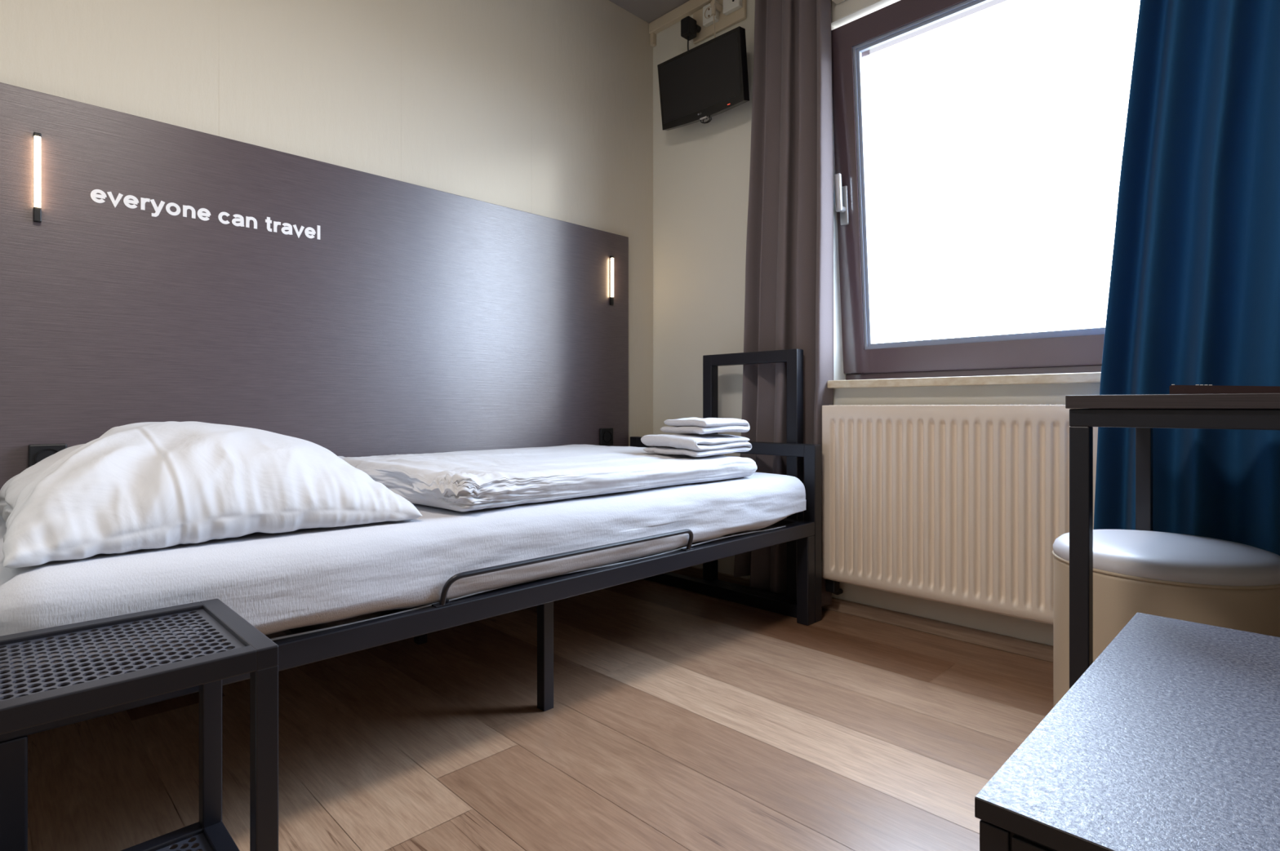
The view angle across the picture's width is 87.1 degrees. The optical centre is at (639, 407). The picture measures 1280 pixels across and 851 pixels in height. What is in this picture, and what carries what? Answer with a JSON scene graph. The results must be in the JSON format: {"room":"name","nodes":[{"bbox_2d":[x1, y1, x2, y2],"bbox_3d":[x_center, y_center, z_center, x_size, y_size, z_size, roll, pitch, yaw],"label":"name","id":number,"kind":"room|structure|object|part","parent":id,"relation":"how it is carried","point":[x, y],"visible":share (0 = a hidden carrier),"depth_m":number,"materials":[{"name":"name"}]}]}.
{"room":"hotel room","nodes":[
{"label":"hotel room","id":0,"kind":"room"},
{"bbox_2d":[0,0,653,446],"bbox_3d":[-1.543,-0.480,1.596,4.900,2.560,0.120,0,0,-45],"label":"wall","id":1,"kind":"structure","parent":0,"point":[544,108],"depth_m":2.29,"materials":[{"name":"beige paint"}]},
{"bbox_2d":[0,82,628,693],"bbox_3d":[-0.831,-0.015,2.201,2.181,1.469,0.022,0,0,-45],"label":"headboard panel","id":2,"kind":"object","parent":1,"relation":"attached to","point":[167,273],"visible":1,"depth_m":1.97,"materials":[{"name":"laminate"}]},
{"bbox_2d":[33,132,41,222],"bbox_3d":[-1.423,-0.543,1.589,0.014,0.210,0.016,0,0,-45],"label":"wall light","id":3,"kind":"object","parent":2,"relation":"attached to","point":[37,136],"visible":1,"depth_m":1.58,"materials":[{"name":"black plastic"}]},
{"bbox_2d":[28,443,66,467],"bbox_3d":[-1.404,0.122,1.595,0.068,0.068,0.033,0,0,-45],"label":"wall socket","id":4,"kind":"object","parent":2,"relation":"attached to","point":[37,452],"visible":0.45,"depth_m":1.58,"materials":[{"name":"black plastic"}]},
{"bbox_2d":[34,448,58,463],"bbox_3d":[-1.395,0.122,1.587,0.049,0.049,0.008,0,0,-45],"label":"outlet","id":5,"kind":"object","parent":4,"relation":"attached to","point":[40,455],"depth_m":1.58,"materials":[{"name":"black plastic"}]},
{"bbox_2d":[599,428,613,445],"bbox_3d":[-0.142,0.126,2.861,0.072,0.072,0.015,0,0,-45],"label":"wall socket","id":6,"kind":"object","parent":2,"relation":"attached to","point":[606,435],"visible":1,"depth_m":2.85,"materials":[{"name":"black plastic"}]},
{"bbox_2d":[603,431,612,442],"bbox_3d":[-0.140,0.126,2.859,0.049,0.049,0.008,0,0,-45],"label":"outlet","id":7,"kind":"object","parent":6,"relation":"attached to","point":[607,435],"depth_m":2.86,"materials":[{"name":"black plastic"}]},
{"bbox_2d":[609,255,613,305],"bbox_3d":[-0.120,-0.543,2.883,0.014,0.210,0.016,0,0,-45],"label":"wall light","id":8,"kind":"object","parent":2,"relation":"attached to","point":[611,258],"visible":1,"depth_m":2.88,"materials":[{"name":"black plastic"}]},
{"bbox_2d":[27,578,1053,850],"bbox_3d":[-0.345,0.770,0.298,4.530,0.060,3.410,0,0,-45],"label":"floor","id":9,"kind":"structure","parent":0,"point":[679,719],"depth_m":1.49,"materials":[{"name":"brown wood"}]},
{"bbox_2d":[0,599,278,850],"bbox_3d":[-0.675,0.515,0.786,0.380,0.450,0.285,0,0,-45],"label":"bedside table","id":10,"kind":"object","parent":9,"relation":"on","point":[251,652],"visible":1,"depth_m":0.81,"materials":[{"name":"black metal"}]},
{"bbox_3d":[-0.675,0.303,0.786,0.380,0.026,0.285,0,0,-45],"label":"frame","id":11,"kind":"part","parent":10,"relation":"part of","materials":[{"name":"black metal"}]},
{"bbox_3d":[-0.675,0.631,0.786,0.380,0.026,0.285,0,0,-45],"label":"shelf frame","id":12,"kind":"part","parent":10,"relation":"part of","materials":[{"name":"black metal"}]},
{"bbox_2d":[156,833,212,850],"bbox_3d":[-0.675,0.625,0.786,0.334,0.002,0.238,0,0,-45],"label":"shelf","id":13,"kind":"object","parent":10,"relation":"attached to","point":[177,842],"depth_m":0.96,"materials":[{"name":"grey metal"}]},
{"bbox_3d":[-0.640,0.527,1.004,0.026,0.426,0.026,0,0,-45],"label":"leg","id":14,"kind":"part","parent":10,"relation":"part of","materials":[{"name":"black metal"}]},
{"bbox_3d":[-0.458,0.527,0.819,0.026,0.426,0.026,0,0,-45],"label":"leg","id":15,"kind":"part","parent":10,"relation":"part of","materials":[{"name":"black metal"}]},
{"bbox_2d":[0,348,821,850],"bbox_3d":[-0.426,0.266,1.918,2.178,0.949,0.933,0,0,-45],"label":"bed","id":16,"kind":"object","parent":9,"relation":"on","point":[802,601],"visible":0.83,"depth_m":1.65,"materials":[{"name":"black metal"}]},
{"bbox_3d":[-1.453,0.590,1.506,0.045,0.301,0.045,0,0,-45],"label":"leg","id":17,"kind":"part","parent":16,"relation":"part of","materials":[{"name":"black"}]},
{"bbox_3d":[-0.848,0.590,0.897,0.045,0.301,0.045,0,0,-45],"label":"leg","id":18,"kind":"part","parent":16,"relation":"part of","materials":[{"name":"black metal"}]},
{"bbox_2d":[0,472,806,681],"bbox_3d":[-0.447,0.310,1.877,1.994,0.170,0.906,0,0,-45],"label":"mattress","id":19,"kind":"object","parent":16,"relation":"on","point":[277,582],"visible":0.58,"depth_m":1.24,"materials":[{"name":"grey fabric"}]},
{"bbox_2d":[0,421,422,568],"bbox_3d":[-0.928,0.127,1.410,0.611,0.193,0.794,0,0,-45],"label":"pillow","id":20,"kind":"object","parent":19,"relation":"on","point":[135,486],"visible":1,"depth_m":1.14,"materials":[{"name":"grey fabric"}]},
{"bbox_2d":[337,444,757,512],"bbox_3d":[-0.308,0.176,2.046,1.124,0.094,0.847,0,0,-45],"label":"duvet","id":21,"kind":"object","parent":19,"relation":"on","point":[465,481],"visible":0.77,"depth_m":1.68,"materials":[{"name":"white fabric"}]},
{"bbox_2d":[640,433,751,457],"bbox_3d":[0.183,0.117,2.142,0.302,0.063,0.242,0,0,-45],"label":"folded towel","id":22,"kind":"object","parent":21,"relation":"on","point":[694,445],"visible":0.98,"depth_m":2.06,"materials":[{"name":"white fabric"}]},
{"bbox_2d":[660,417,750,434],"bbox_3d":[0.212,0.059,2.160,0.225,0.050,0.202,0,0,-40],"label":"folded towel","id":23,"kind":"object","parent":22,"relation":"on","point":[693,424],"visible":1,"depth_m":2.09,"materials":[{"name":"white fabric"}]},
{"bbox_3d":[-0.158,0.416,1.583,2.087,0.046,0.045,0,0,-45],"label":"rail","id":24,"kind":"part","parent":16,"relation":"part of","materials":[{"name":"black metal"}]},
{"bbox_3d":[-0.689,0.590,2.113,0.030,0.301,0.030,0,0,-45],"label":"leg","id":25,"kind":"part","parent":16,"relation":"part of","materials":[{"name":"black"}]},
{"bbox_3d":[-0.233,0.590,1.653,0.030,0.301,0.030,0,0,-45],"label":"leg","id":26,"kind":"part","parent":16,"relation":"part of","materials":[{"name":"black metal"}]},
{"bbox_3d":[0.264,0.416,2.607,0.045,0.046,0.813,0,0,-45],"label":"cross rail","id":27,"kind":"part","parent":16,"relation":"part of","materials":[{"name":"black metal"}]},
{"bbox_3d":[0.567,0.590,2.303,0.044,0.301,0.045,0,0,-45],"label":"leg","id":28,"kind":"part","parent":16,"relation":"part of","materials":[{"name":"black metal"}]},
{"bbox_2d":[974,612,1279,850],"bbox_3d":[0.708,0.515,0.492,0.639,0.450,0.660,0,0,-45],"label":"table","id":29,"kind":"object","parent":9,"relation":"on","point":[1169,740],"visible":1,"depth_m":0.56,"materials":[{"name":"grey laminate"}]},
{"bbox_3d":[0.267,0.524,0.501,0.020,0.432,0.020,0,0,-45],"label":"corner post","id":30,"kind":"part","parent":29,"relation":"part of","materials":[{"name":"black"}]},
{"bbox_3d":[0.281,0.500,0.477,0.006,0.380,0.030,0,0,-45],"label":"panel","id":31,"kind":"part","parent":29,"relation":"part of","materials":[{"name":"black"}]},
{"bbox_2d":[1052,529,1279,707],"bbox_3d":[1.036,0.503,1.333,0.378,0.474,0.378,0,0,-45],"label":"pouf","id":32,"kind":"object","parent":9,"relation":"on","point":[1199,580],"visible":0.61,"depth_m":1.21,"materials":[{"name":"beige leather"}]},
{"bbox_2d":[1053,529,1279,586],"bbox_3d":[1.036,0.288,1.333,0.372,0.044,0.372,0,0,-45],"label":"cushion","id":33,"kind":"object","parent":32,"relation":"on","point":[1131,557],"depth_m":1.23,"materials":[{"name":"grey leather"}]},
{"bbox_2d":[1065,393,1279,688],"bbox_3d":[1.317,0.360,0.950,0.620,0.760,1.100,0,0,-45],"label":"desk","id":34,"kind":"object","parent":9,"relation":"on","point":[1246,411],"visible":0.77,"depth_m":1.11,"materials":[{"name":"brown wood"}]},
{"bbox_3d":[0.737,0.386,1.123,0.028,0.708,0.028,0,0,-45],"label":"leg","id":35,"kind":"part","parent":34,"relation":"part of","materials":[{"name":"black metal"}]},
{"bbox_3d":[1.149,0.386,1.533,0.028,0.708,0.028,0,0,-45],"label":"leg","id":36,"kind":"part","parent":34,"relation":"part of","materials":[{"name":"black metal"}]},
{"bbox_3d":[1.318,0.018,0.951,0.610,0.030,1.092,0,0,-45],"label":"apron frame","id":37,"kind":"part","parent":34,"relation":"part of","materials":[{"name":"black metal"}]},
{"bbox_2d":[1169,384,1279,394],"bbox_3d":[1.148,-0.031,1.218,0.255,0.022,0.270,0,0,-45],"label":"leather folder","id":38,"kind":"object","parent":34,"relation":"on","point":[1206,388],"visible":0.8,"depth_m":1.18,"materials":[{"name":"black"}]},
{"bbox_2d":[608,0,689,22],"bbox_3d":[-0.292,-1.810,0.351,4.880,0.100,3.610,0,0,-45],"label":"ceiling","id":39,"kind":"structure","parent":0,"point":[648,11],"depth_m":2.96,"materials":[{"name":"grey paint"}]},
{"bbox_2d":[653,0,1100,646],"bbox_3d":[1.350,-0.480,1.982,0.250,2.560,3.410,0,0,-45],"label":"wall","id":40,"kind":"structure","parent":0,"point":[701,171],"depth_m":2.84,"materials":[{"name":"beige paint"}]},
{"bbox_2d":[648,0,711,47],"bbox_3d":[0.300,-1.710,2.841,0.030,0.099,0.709,0,0,-45],"label":"trim","id":41,"kind":"structure","parent":40,"relation":"attached to","point":[688,8],"depth_m":2.98,"materials":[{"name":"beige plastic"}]},
{"bbox_2d":[657,26,749,130],"bbox_3d":[0.274,-1.318,2.773,0.140,0.306,0.461,0,0,-42],"label":"television","id":42,"kind":"object","parent":40,"relation":"attached to","point":[709,79],"visible":1,"depth_m":2.72,"materials":[{"name":"black plastic"}]},
{"bbox_2d":[693,0,746,44],"bbox_3d":[0.321,-1.641,2.810,0.042,0.131,0.275,0,0,-45],"label":"board","id":43,"kind":"object","parent":40,"relation":"attached to","point":[734,11],"visible":0.9,"depth_m":2.80,"materials":[{"name":"beige plastic"}]},
{"bbox_2d":[680,16,701,50],"bbox_3d":[0.216,-1.532,2.865,0.080,0.226,0.048,0,0,-45],"label":"power adapter","id":44,"kind":"object","parent":43,"relation":"attached to","point":[689,28],"visible":0.89,"depth_m":2.84,"materials":[{"name":"black plastic"}]},
{"bbox_2d":[704,6,711,18],"bbox_3d":[0.292,-1.652,2.819,0.013,0.048,0.048,0,0,-45],"label":"outlet","id":45,"kind":"object","parent":43,"relation":"attached to","point":[708,10],"depth_m":2.82,"materials":[{"name":"beige plastic"}]},
{"bbox_3d":[0.298,-1.652,2.826,0.025,0.080,0.072,0,0,-45],"label":"socket plate","id":46,"kind":"part","parent":43,"relation":"part of","materials":[{"name":"white paint"}]},
{"bbox_2d":[710,0,723,37],"bbox_3d":[0.319,-1.552,2.762,0.060,0.224,0.037,0,0,-45],"label":"plug","id":47,"kind":"object","parent":43,"relation":"attached to","point":[715,6],"visible":0.84,"depth_m":2.75,"materials":[{"name":"beige plastic"}]},
{"bbox_3d":[0.378,-1.660,2.745,0.025,0.084,0.084,0,0,-45],"label":"aerial plate","id":48,"kind":"part","parent":43,"relation":"part of","materials":[{"name":"white paint"}]},
{"bbox_2d":[733,0,833,606],"bbox_3d":[0.539,-0.491,2.553,0.082,2.418,0.396,0,0,-45],"label":"curtain","id":49,"kind":"object","parent":40,"relation":"hanging from","point":[788,301],"visible":0.76,"depth_m":2.53,"materials":[{"name":"grey fabric"}]},
{"bbox_2d":[831,0,845,4],"bbox_3d":[1.246,-1.510,1.881,0.039,0.100,1.552,0,0,-45],"label":"trim","id":50,"kind":"structure","parent":40,"relation":"attached to","point":[837,2],"depth_m":2.42,"materials":[{"name":"beige plastic"}]},
{"bbox_2d":[671,566,1053,662],"bbox_3d":[1.257,0.717,1.889,0.014,0.046,3.410,0,0,-45],"label":"baseboard","id":51,"kind":"structure","parent":40,"relation":"attached to","point":[1029,649],"depth_m":2.19,"materials":[{"name":"grey wood"}]},
{"bbox_2d":[831,0,899,380],"bbox_3d":[1.301,-0.739,2.026,0.239,1.342,1.482,0,0,-45],"label":"trim","id":52,"kind":"structure","parent":40,"relation":"attached to","point":[838,374],"depth_m":2.49,"materials":[{"name":"white paint"}]},
{"bbox_2d":[822,404,1097,625],"bbox_3d":[0.969,0.333,2.116,0.098,0.681,0.828,0,0,-45],"label":"radiator","id":53,"kind":"object","parent":40,"relation":"attached to","point":[967,506],"visible":0.89,"depth_m":2.07,"materials":[{"name":"beige metal"}]},
{"bbox_2d":[829,404,1065,405],"bbox_3d":[0.960,-0.005,2.107,0.069,0.005,0.828,0,0,-45],"label":"grille","id":54,"kind":"object","parent":53,"relation":"attached to","point":[829,405],"depth_m":2.07,"materials":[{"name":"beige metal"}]},
{"bbox_2d":[827,0,1105,388],"bbox_3d":[1.286,-0.737,1.994,0.265,1.338,1.498,0,0,-45],"label":"window","id":55,"kind":"structure","parent":40,"relation":"in","point":[1068,356],"depth_m":2.36,"materials":[{"name":"grey plastic"}]},
{"bbox_3d":[0.731,-0.779,2.453,0.047,0.136,0.024,-7,5,-45],"label":"handle lever","id":56,"kind":"part","parent":55,"relation":"part of","materials":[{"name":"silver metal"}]},
{"bbox_3d":[0.749,-0.739,2.471,0.011,0.140,0.032,-7,5,-45],"label":"handle plate","id":57,"kind":"part","parent":55,"relation":"part of","materials":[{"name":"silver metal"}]},
{"bbox_3d":[1.253,-0.082,1.953,0.160,0.027,1.485,0,0,-45],"label":"sill","id":58,"kind":"part","parent":55,"relation":"part of","materials":[{"name":"stone"}]},
{"bbox_3d":[1.581,-1.732,1.324,0.030,0.054,1.150,0,0,-45],"label":"trim","id":59,"kind":"structure","parent":0,"visible":0},
{"bbox_2d":[1093,0,1279,555],"bbox_3d":[1.534,-0.495,1.375,0.112,2.410,1.028,0,0,-45],"label":"curtain","id":60,"kind":"object","parent":59,"relation":"hanging from","point":[1193,299],"visible":0.6,"depth_m":1.59,"materials":[{"name":"blue fabric"}]}
]}

